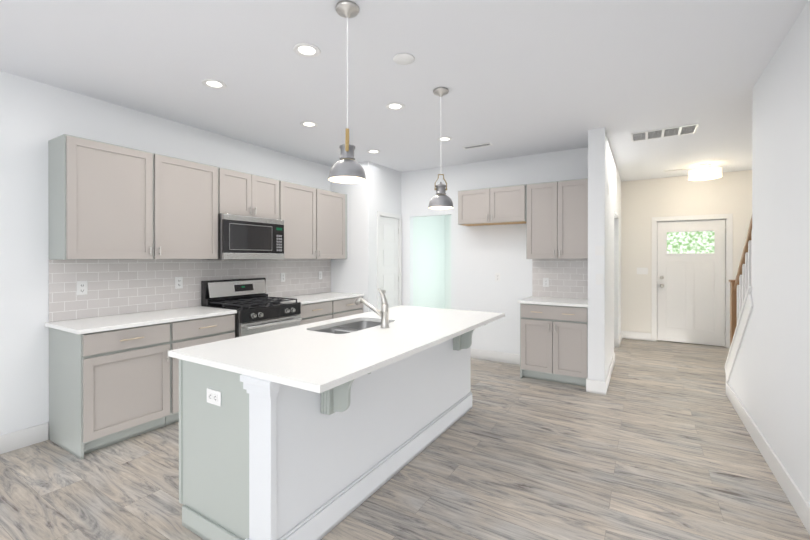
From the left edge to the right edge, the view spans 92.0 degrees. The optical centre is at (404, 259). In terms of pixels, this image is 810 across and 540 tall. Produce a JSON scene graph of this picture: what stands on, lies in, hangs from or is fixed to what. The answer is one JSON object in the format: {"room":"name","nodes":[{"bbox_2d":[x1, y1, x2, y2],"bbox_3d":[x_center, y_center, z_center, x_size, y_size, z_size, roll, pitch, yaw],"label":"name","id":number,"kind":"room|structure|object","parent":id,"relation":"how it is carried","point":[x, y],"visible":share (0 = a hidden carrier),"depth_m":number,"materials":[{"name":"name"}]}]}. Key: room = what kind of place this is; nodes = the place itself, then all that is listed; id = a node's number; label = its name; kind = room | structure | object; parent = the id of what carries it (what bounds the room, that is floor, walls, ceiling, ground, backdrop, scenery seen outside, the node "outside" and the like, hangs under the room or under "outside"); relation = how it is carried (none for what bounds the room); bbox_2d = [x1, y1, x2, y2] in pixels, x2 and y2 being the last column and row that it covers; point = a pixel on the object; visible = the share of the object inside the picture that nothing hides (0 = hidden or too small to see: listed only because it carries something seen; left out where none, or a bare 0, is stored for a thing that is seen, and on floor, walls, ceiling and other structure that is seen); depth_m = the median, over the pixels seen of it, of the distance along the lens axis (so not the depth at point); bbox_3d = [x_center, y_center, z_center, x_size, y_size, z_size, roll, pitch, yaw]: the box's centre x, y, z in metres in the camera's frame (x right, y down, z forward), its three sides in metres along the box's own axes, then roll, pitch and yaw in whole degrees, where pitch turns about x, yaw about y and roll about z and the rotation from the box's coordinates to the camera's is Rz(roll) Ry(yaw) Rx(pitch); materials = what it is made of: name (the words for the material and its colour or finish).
{"room":"kitchen","nodes":[
{"label":"kitchen","id":0,"kind":"room"},
{"bbox_2d":[0,71,330,438],"bbox_3d":[-3.235,0.024,2.460,0.120,2.780,7.950,0,0,32],"label":"wall","id":1,"kind":"structure","parent":0,"point":[36,117],"depth_m":3.01,"materials":[{"name":"paint"}]},
{"bbox_2d":[0,422,47,453],"bbox_3d":[-3.984,1.350,1.113,0.014,0.135,4.565,0,0,32],"label":"baseboard","id":2,"kind":"structure","parent":1,"relation":"attached to","point":[18,439],"depth_m":2.93,"materials":[{"name":"white wood"}]},
{"bbox_2d":[48,134,220,261],"bbox_3d":[-2.330,-0.463,3.493,0.337,0.930,1.220,0,0,32],"label":"upper cabinet","id":3,"kind":"object","parent":1,"relation":"attached to","point":[144,224],"depth_m":3.25,"materials":[{"name":"beige wood"}]},
{"bbox_2d":[221,168,280,219],"bbox_3d":[-1.810,-0.695,4.341,0.337,0.470,0.770,0,0,32],"label":"upper cabinet","id":4,"kind":"object","parent":1,"relation":"attached to","point":[242,194],"depth_m":4.23,"materials":[{"name":"beige wood"}]},
{"bbox_2d":[201,214,283,259],"bbox_3d":[-1.773,-0.224,4.319,0.402,0.464,0.764,0,0,32],"label":"microwave","id":5,"kind":"object","parent":4,"relation":"attached to","point":[247,238],"visible":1,"depth_m":4.14,"materials":[{"name":"silver metal"}]},
{"bbox_2d":[261,181,346,261],"bbox_3d":[-1.286,-0.468,5.197,0.337,0.930,1.237,0,0,32],"label":"upper cabinet","id":6,"kind":"object","parent":1,"relation":"attached to","point":[315,219],"depth_m":5.05,"materials":[{"name":"beige wood"}]},
{"bbox_2d":[331,162,358,293],"bbox_3d":[-0.825,0.016,5.703,0.600,2.780,0.100,0,0,32],"label":"wall","id":7,"kind":"structure","parent":0,"point":[344,272],"depth_m":5.63,"materials":[{"name":"paint"}]},
{"bbox_2d":[359,161,400,312],"bbox_3d":[-0.326,0.016,5.849,0.100,2.780,0.870,0,0,32],"label":"wall","id":8,"kind":"structure","parent":0,"point":[379,189],"depth_m":5.53,"materials":[{"name":"paint"}]},
{"bbox_2d":[380,216,398,309],"bbox_3d":[-0.227,0.382,5.902,0.104,2.023,0.532,0,0,32],"label":"pantry door","id":9,"kind":"structure","parent":8,"relation":"in","point":[389,233],"depth_m":5.92,"materials":[{"name":"white wood"}]},
{"bbox_2d":[377,211,401,309],"bbox_3d":[-0.269,0.357,5.926,0.116,2.098,0.656,0,0,32],"label":"door frame","id":10,"kind":"structure","parent":8,"relation":"attached to","point":[383,214],"depth_m":6.04,"materials":[{"name":"white wood"}]},
{"bbox_2d":[0,0,808,181],"bbox_3d":[0.674,-1.417,2.787,8.200,0.100,12.600,0,0,32],"label":"ceiling","id":11,"kind":"structure","parent":0,"point":[517,78],"depth_m":2.82,"materials":[{"name":"paint"}]},
{"bbox_2d":[202,79,226,88],"bbox_3d":[-1.486,-1.364,3.047,0.176,0.006,0.176,0,0,32],"label":"recessed light","id":12,"kind":"object","parent":11,"relation":"in","point":[214,83],"visible":1,"depth_m":3.04,"materials":[{"name":"white plastic"}]},
{"bbox_2d":[293,43,320,57],"bbox_3d":[-0.641,-1.363,2.553,0.176,0.006,0.176,0,0,32],"label":"recessed light","id":13,"kind":"object","parent":11,"relation":"in","point":[308,50],"visible":1,"depth_m":2.55,"materials":[{"name":"white plastic"}]},
{"bbox_2d":[300,121,317,127],"bbox_3d":[-0.972,-1.366,3.964,0.176,0.006,0.176,0,0,32],"label":"recessed light","id":14,"kind":"object","parent":11,"relation":"in","point":[309,124],"visible":1,"depth_m":3.96,"materials":[{"name":"white plastic"}]},
{"bbox_2d":[328,0,366,183],"bbox_3d":[-0.313,-0.897,2.123,0.208,0.935,0.208,0,0,32],"label":"pendant light","id":15,"kind":"object","parent":11,"relation":"hanging from","point":[346,168],"visible":1,"depth_m":2.09,"materials":[{"name":"silver metal"}]},
{"bbox_2d":[367,150,379,153],"bbox_3d":[-0.399,-1.368,4.978,0.176,0.006,0.176,0,0,32],"label":"recessed light","id":16,"kind":"object","parent":11,"relation":"in","point":[373,151],"visible":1,"depth_m":4.97,"materials":[{"name":"white plastic"}]},
{"bbox_2d":[385,102,404,109],"bbox_3d":[-0.088,-1.365,3.495,0.176,0.006,0.176,0,0,32],"label":"recessed light","id":17,"kind":"object","parent":11,"relation":"in","point":[395,106],"visible":1,"depth_m":3.49,"materials":[{"name":"white"}]},
{"bbox_2d":[393,53,414,64],"bbox_3d":[-0.007,-1.360,2.660,0.148,0.012,0.148,0,0,32],"label":"disc","id":18,"kind":"object","parent":11,"relation":"attached to","point":[403,58],"visible":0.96,"depth_m":2.64,"materials":[{"name":"white plastic"}]},
{"bbox_2d":[428,87,453,209],"bbox_3d":[0.290,-0.891,3.167,0.208,0.952,0.208,0,0,32],"label":"pendant light","id":19,"kind":"object","parent":11,"relation":"hanging from","point":[440,200],"visible":1,"depth_m":3.13,"materials":[{"name":"silver metal"}]},
{"bbox_2d":[437,137,451,141],"bbox_3d":[0.453,-1.367,4.456,0.176,0.006,0.176,0,0,32],"label":"recessed light","id":20,"kind":"object","parent":11,"relation":"in","point":[443,139],"visible":0.96,"depth_m":4.46,"materials":[{"name":"white plastic"}]},
{"bbox_2d":[462,142,492,149],"bbox_3d":[0.874,-1.367,4.729,0.360,0.008,0.120,0,0,32],"label":"ceiling vent","id":21,"kind":"object","parent":11,"relation":"in","point":[477,146],"visible":1,"depth_m":4.73,"materials":[{"name":"white metal"}]},
{"bbox_2d":[631,124,698,141],"bbox_3d":[2.800,-1.366,4.244,0.600,0.008,0.340,0,0,32],"label":"ceiling vent","id":22,"kind":"object","parent":11,"relation":"in","point":[667,132],"visible":0.98,"depth_m":4.23,"materials":[{"name":"white metal"}]},
{"bbox_2d":[664,168,687,171],"bbox_3d":[4.156,-1.370,6.004,0.300,0.008,0.100,0,0,32],"label":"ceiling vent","id":23,"kind":"object","parent":11,"relation":"in","point":[675,169],"visible":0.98,"depth_m":5.98,"materials":[{"name":"white"}]},
{"bbox_2d":[688,164,721,180],"bbox_3d":[4.354,-1.268,5.677,0.394,0.212,0.394,0,0,32],"label":"light","id":24,"kind":"object","parent":11,"relation":"attached to","point":[704,172],"visible":1,"depth_m":5.59,"materials":[{"name":"white glass"}]},
{"bbox_2d":[0,338,809,539],"bbox_3d":[0.674,1.463,2.794,8.200,0.100,12.600,0,0,32],"label":"floor","id":25,"kind":"structure","parent":0,"point":[656,442],"depth_m":2.56,"materials":[{"name":"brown wood"}]},
{"bbox_2d":[46,314,234,459],"bbox_3d":[-2.212,0.967,3.422,0.617,0.890,1.216,0,0,32],"label":"base cabinet","id":26,"kind":"object","parent":25,"relation":"on","point":[109,387],"depth_m":2.98,"materials":[{"name":"beige wood"}]},
{"bbox_2d":[45,306,236,333],"bbox_3d":[-2.212,0.507,3.406,0.632,0.030,1.241,0,0,32],"label":"countertop","id":27,"kind":"structure","parent":26,"relation":"on","point":[147,317],"depth_m":3.19,"materials":[{"name":"white stone"}]},
{"bbox_2d":[201,278,301,337],"bbox_3d":[-1.631,0.817,4.235,0.723,1.185,0.762,0,0,32],"label":"range","id":28,"kind":"object","parent":25,"relation":"on","point":[254,305],"visible":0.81,"depth_m":4.13,"materials":[{"name":"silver metal"}]},
{"bbox_2d":[299,298,362,324],"bbox_3d":[-1.165,0.963,5.129,0.617,0.890,1.233,0,0,32],"label":"base cabinet","id":29,"kind":"object","parent":25,"relation":"on","point":[316,311],"depth_m":4.90,"materials":[{"name":"beige wood"}]},
{"bbox_2d":[284,290,363,305],"bbox_3d":[-1.159,0.503,5.124,0.632,0.030,1.233,0,0,32],"label":"countertop","id":30,"kind":"structure","parent":29,"relation":"on","point":[304,299],"depth_m":5.08,"materials":[{"name":"white stone"}]},
{"bbox_2d":[168,317,501,539],"bbox_3d":[-0.184,0.968,2.822,1.015,0.890,2.376,0,0,32],"label":"kitchen island","id":31,"kind":"object","parent":25,"relation":"on","point":[319,430],"depth_m":1.99,"materials":[{"name":"wood"}]},
{"bbox_2d":[168,305,503,392],"bbox_3d":[-0.184,0.508,2.837,1.110,0.030,2.380,0,0,32],"label":"island countertop","id":32,"kind":"structure","parent":31,"relation":"on","point":[312,357],"depth_m":2.21,"materials":[{"name":"white stone"}]},
{"bbox_2d":[324,317,380,332],"bbox_3d":[-0.388,0.617,2.945,0.382,0.212,0.702,0,0,32],"label":"sink","id":33,"kind":"object","parent":32,"relation":"in","point":[348,326],"depth_m":3.17,"materials":[{"name":"silver metal"}]},
{"bbox_2d":[355,288,388,327],"bbox_3d":[-0.243,0.349,2.878,0.286,0.286,0.072,0,0,32],"label":"faucet","id":34,"kind":"object","parent":32,"relation":"on","point":[383,313],"visible":1,"depth_m":2.81,"materials":[{"name":"silver metal"}]},
{"bbox_2d":[518,302,587,386],"bbox_3d":[1.826,0.964,4.677,0.737,0.890,0.617,0,0,32],"label":"base cabinet","id":35,"kind":"object","parent":25,"relation":"on","point":[553,339],"depth_m":4.41,"materials":[{"name":"beige wood"}]},
{"bbox_2d":[518,298,587,305],"bbox_3d":[1.811,0.504,4.676,0.762,0.030,0.632,0,0,32],"label":"countertop","id":36,"kind":"structure","parent":35,"relation":"on","point":[529,301],"depth_m":4.52,"materials":[{"name":"white stone"}]},
{"bbox_2d":[413,215,444,308],"bbox_3d":[0.353,0.013,7.051,0.100,2.780,1.670,0,0,32],"label":"glass door","id":37,"kind":"structure","parent":0,"point":[431,261],"depth_m":7.11,"materials":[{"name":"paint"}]},
{"bbox_2d":[445,215,450,308],"bbox_3d":[1.322,0.012,7.378,1.170,2.780,0.100,0,0,32],"label":"door frame","id":38,"kind":"structure","parent":0,"point":[447,217],"depth_m":7.62,"materials":[{"name":"paint"}]},
{"bbox_2d":[401,147,587,353],"bbox_3d":[0.813,0.016,5.726,3.610,2.780,0.110,0,0,32],"label":"wall","id":39,"kind":"structure","parent":0,"point":[481,256],"depth_m":5.45,"materials":[{"name":"paint"}]},
{"bbox_2d":[458,184,525,225],"bbox_3d":[1.191,-0.703,5.226,0.915,0.460,0.337,0,0,32],"label":"upper cabinet","id":40,"kind":"object","parent":39,"relation":"attached to","point":[504,205],"depth_m":5.07,"materials":[{"name":"beige wood"}]},
{"bbox_2d":[471,348,519,364],"bbox_3d":[1.164,1.339,5.441,1.179,0.135,0.014,0,0,32],"label":"baseboard","id":41,"kind":"structure","parent":39,"relation":"attached to","point":[511,358],"depth_m":5.38,"materials":[{"name":"white wood"}]},
{"bbox_2d":[495,273,499,280],"bbox_3d":[1.272,0.247,5.374,0.072,0.115,0.009,0,0,32],"label":"outlet","id":42,"kind":"object","parent":39,"relation":"attached to","point":[497,276],"depth_m":5.37,"materials":[{"name":"white plastic"}]},
{"bbox_2d":[526,178,587,261],"bbox_3d":[1.899,-0.467,4.793,0.737,0.930,0.337,0,0,32],"label":"upper cabinet","id":43,"kind":"object","parent":39,"relation":"attached to","point":[553,216],"depth_m":4.66,"materials":[{"name":"beige wood"}]},
{"bbox_2d":[588,127,620,381],"bbox_3d":[2.892,0.017,5.548,0.160,2.780,3.380,0,0,32],"label":"wall","id":44,"kind":"structure","parent":0,"point":[604,299],"depth_m":4.14,"materials":[{"name":"paint"}]},
{"bbox_2d":[595,246,603,254],"bbox_3d":[2.035,-0.090,4.087,0.085,0.100,0.006,0,0,32],"label":"switch plate","id":45,"kind":"object","parent":44,"relation":"attached to","point":[599,250],"depth_m":4.08,"materials":[{"name":"white plastic"}]},
{"bbox_2d":[596,274,602,284],"bbox_3d":[2.033,0.210,4.086,0.072,0.115,0.009,0,0,32],"label":"switch plate","id":46,"kind":"object","parent":44,"relation":"attached to","point":[599,277],"depth_m":4.08,"materials":[{"name":"white plastic"}]},
{"bbox_2d":[603,353,614,394],"bbox_3d":[2.469,1.341,4.696,0.014,0.135,1.508,0,0,32],"label":"baseboard","id":47,"kind":"structure","parent":44,"relation":"attached to","point":[605,384],"depth_m":4.38,"materials":[{"name":"white wood"}]},
{"bbox_2d":[618,331,622,346],"bbox_3d":[3.623,1.337,6.579,0.014,0.135,0.864,0,0,32],"label":"baseboard","id":48,"kind":"structure","parent":44,"relation":"attached to","point":[621,334],"depth_m":6.50,"materials":[{"name":"white wood"}]},
{"bbox_2d":[621,170,751,340],"bbox_3d":[4.664,0.014,6.526,5.300,2.780,0.140,0,0,32],"label":"wall","id":49,"kind":"structure","parent":0,"point":[643,202],"depth_m":6.71,"materials":[{"name":"paint"}]},
{"bbox_2d":[623,331,650,340],"bbox_3d":[4.044,1.336,6.819,0.420,0.135,0.014,0,0,32],"label":"baseboard","id":50,"kind":"structure","parent":49,"relation":"attached to","point":[626,334],"depth_m":6.81,"materials":[{"name":"white wood"}]},
{"bbox_2d":[637,268,647,273],"bbox_3d":[4.114,0.203,6.776,0.170,0.115,0.009,0,0,32],"label":"switch plate","id":51,"kind":"object","parent":49,"relation":"attached to","point":[639,270],"depth_m":6.77,"materials":[{"name":"white plastic"}]},
{"bbox_2d":[657,219,725,345],"bbox_3d":[4.710,0.378,6.456,0.913,2.028,0.114,0,0,32],"label":"front door","id":52,"kind":"structure","parent":49,"relation":"in","point":[691,279],"depth_m":6.46,"materials":[{"name":"white wood"}]},
{"bbox_2d":[652,214,732,347],"bbox_3d":[4.724,0.343,6.481,1.074,2.122,0.156,0,0,32],"label":"door frame","id":53,"kind":"structure","parent":49,"relation":"attached to","point":[728,218],"depth_m":6.26,"materials":[{"name":"white wood"}]},
{"bbox_2d":[728,0,809,504],"bbox_3d":[1.139,0.029,0.336,0.120,2.780,8.660,0,0,32],"label":"wall","id":54,"kind":"structure","parent":0,"point":[769,382],"depth_m":2.39,"materials":[{"name":"paint"}]},
{"bbox_2d":[724,286,752,382],"bbox_3d":[3.120,0.813,3.569,0.170,1.196,1.174,0,0,32],"label":"trim","id":55,"kind":"structure","parent":54,"relation":"attached to","point":[744,317],"depth_m":3.48,"materials":[{"name":"white wood"}]},
{"bbox_2d":[729,217,751,345],"bbox_3d":[3.114,0.276,3.559,0.110,1.582,1.071,0,0,32],"label":"stair railing","id":56,"kind":"object","parent":55,"relation":"on","point":[741,283],"visible":0.4,"depth_m":3.73,"materials":[{"name":"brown wood"}]},
{"bbox_2d":[726,382,809,534],"bbox_3d":[1.094,1.351,0.375,0.034,0.135,8.674,0,0,32],"label":"baseboard","id":57,"kind":"structure","parent":54,"relation":"attached to","point":[794,495],"depth_m":2.54,"materials":[{"name":"white wood"}]}
]}

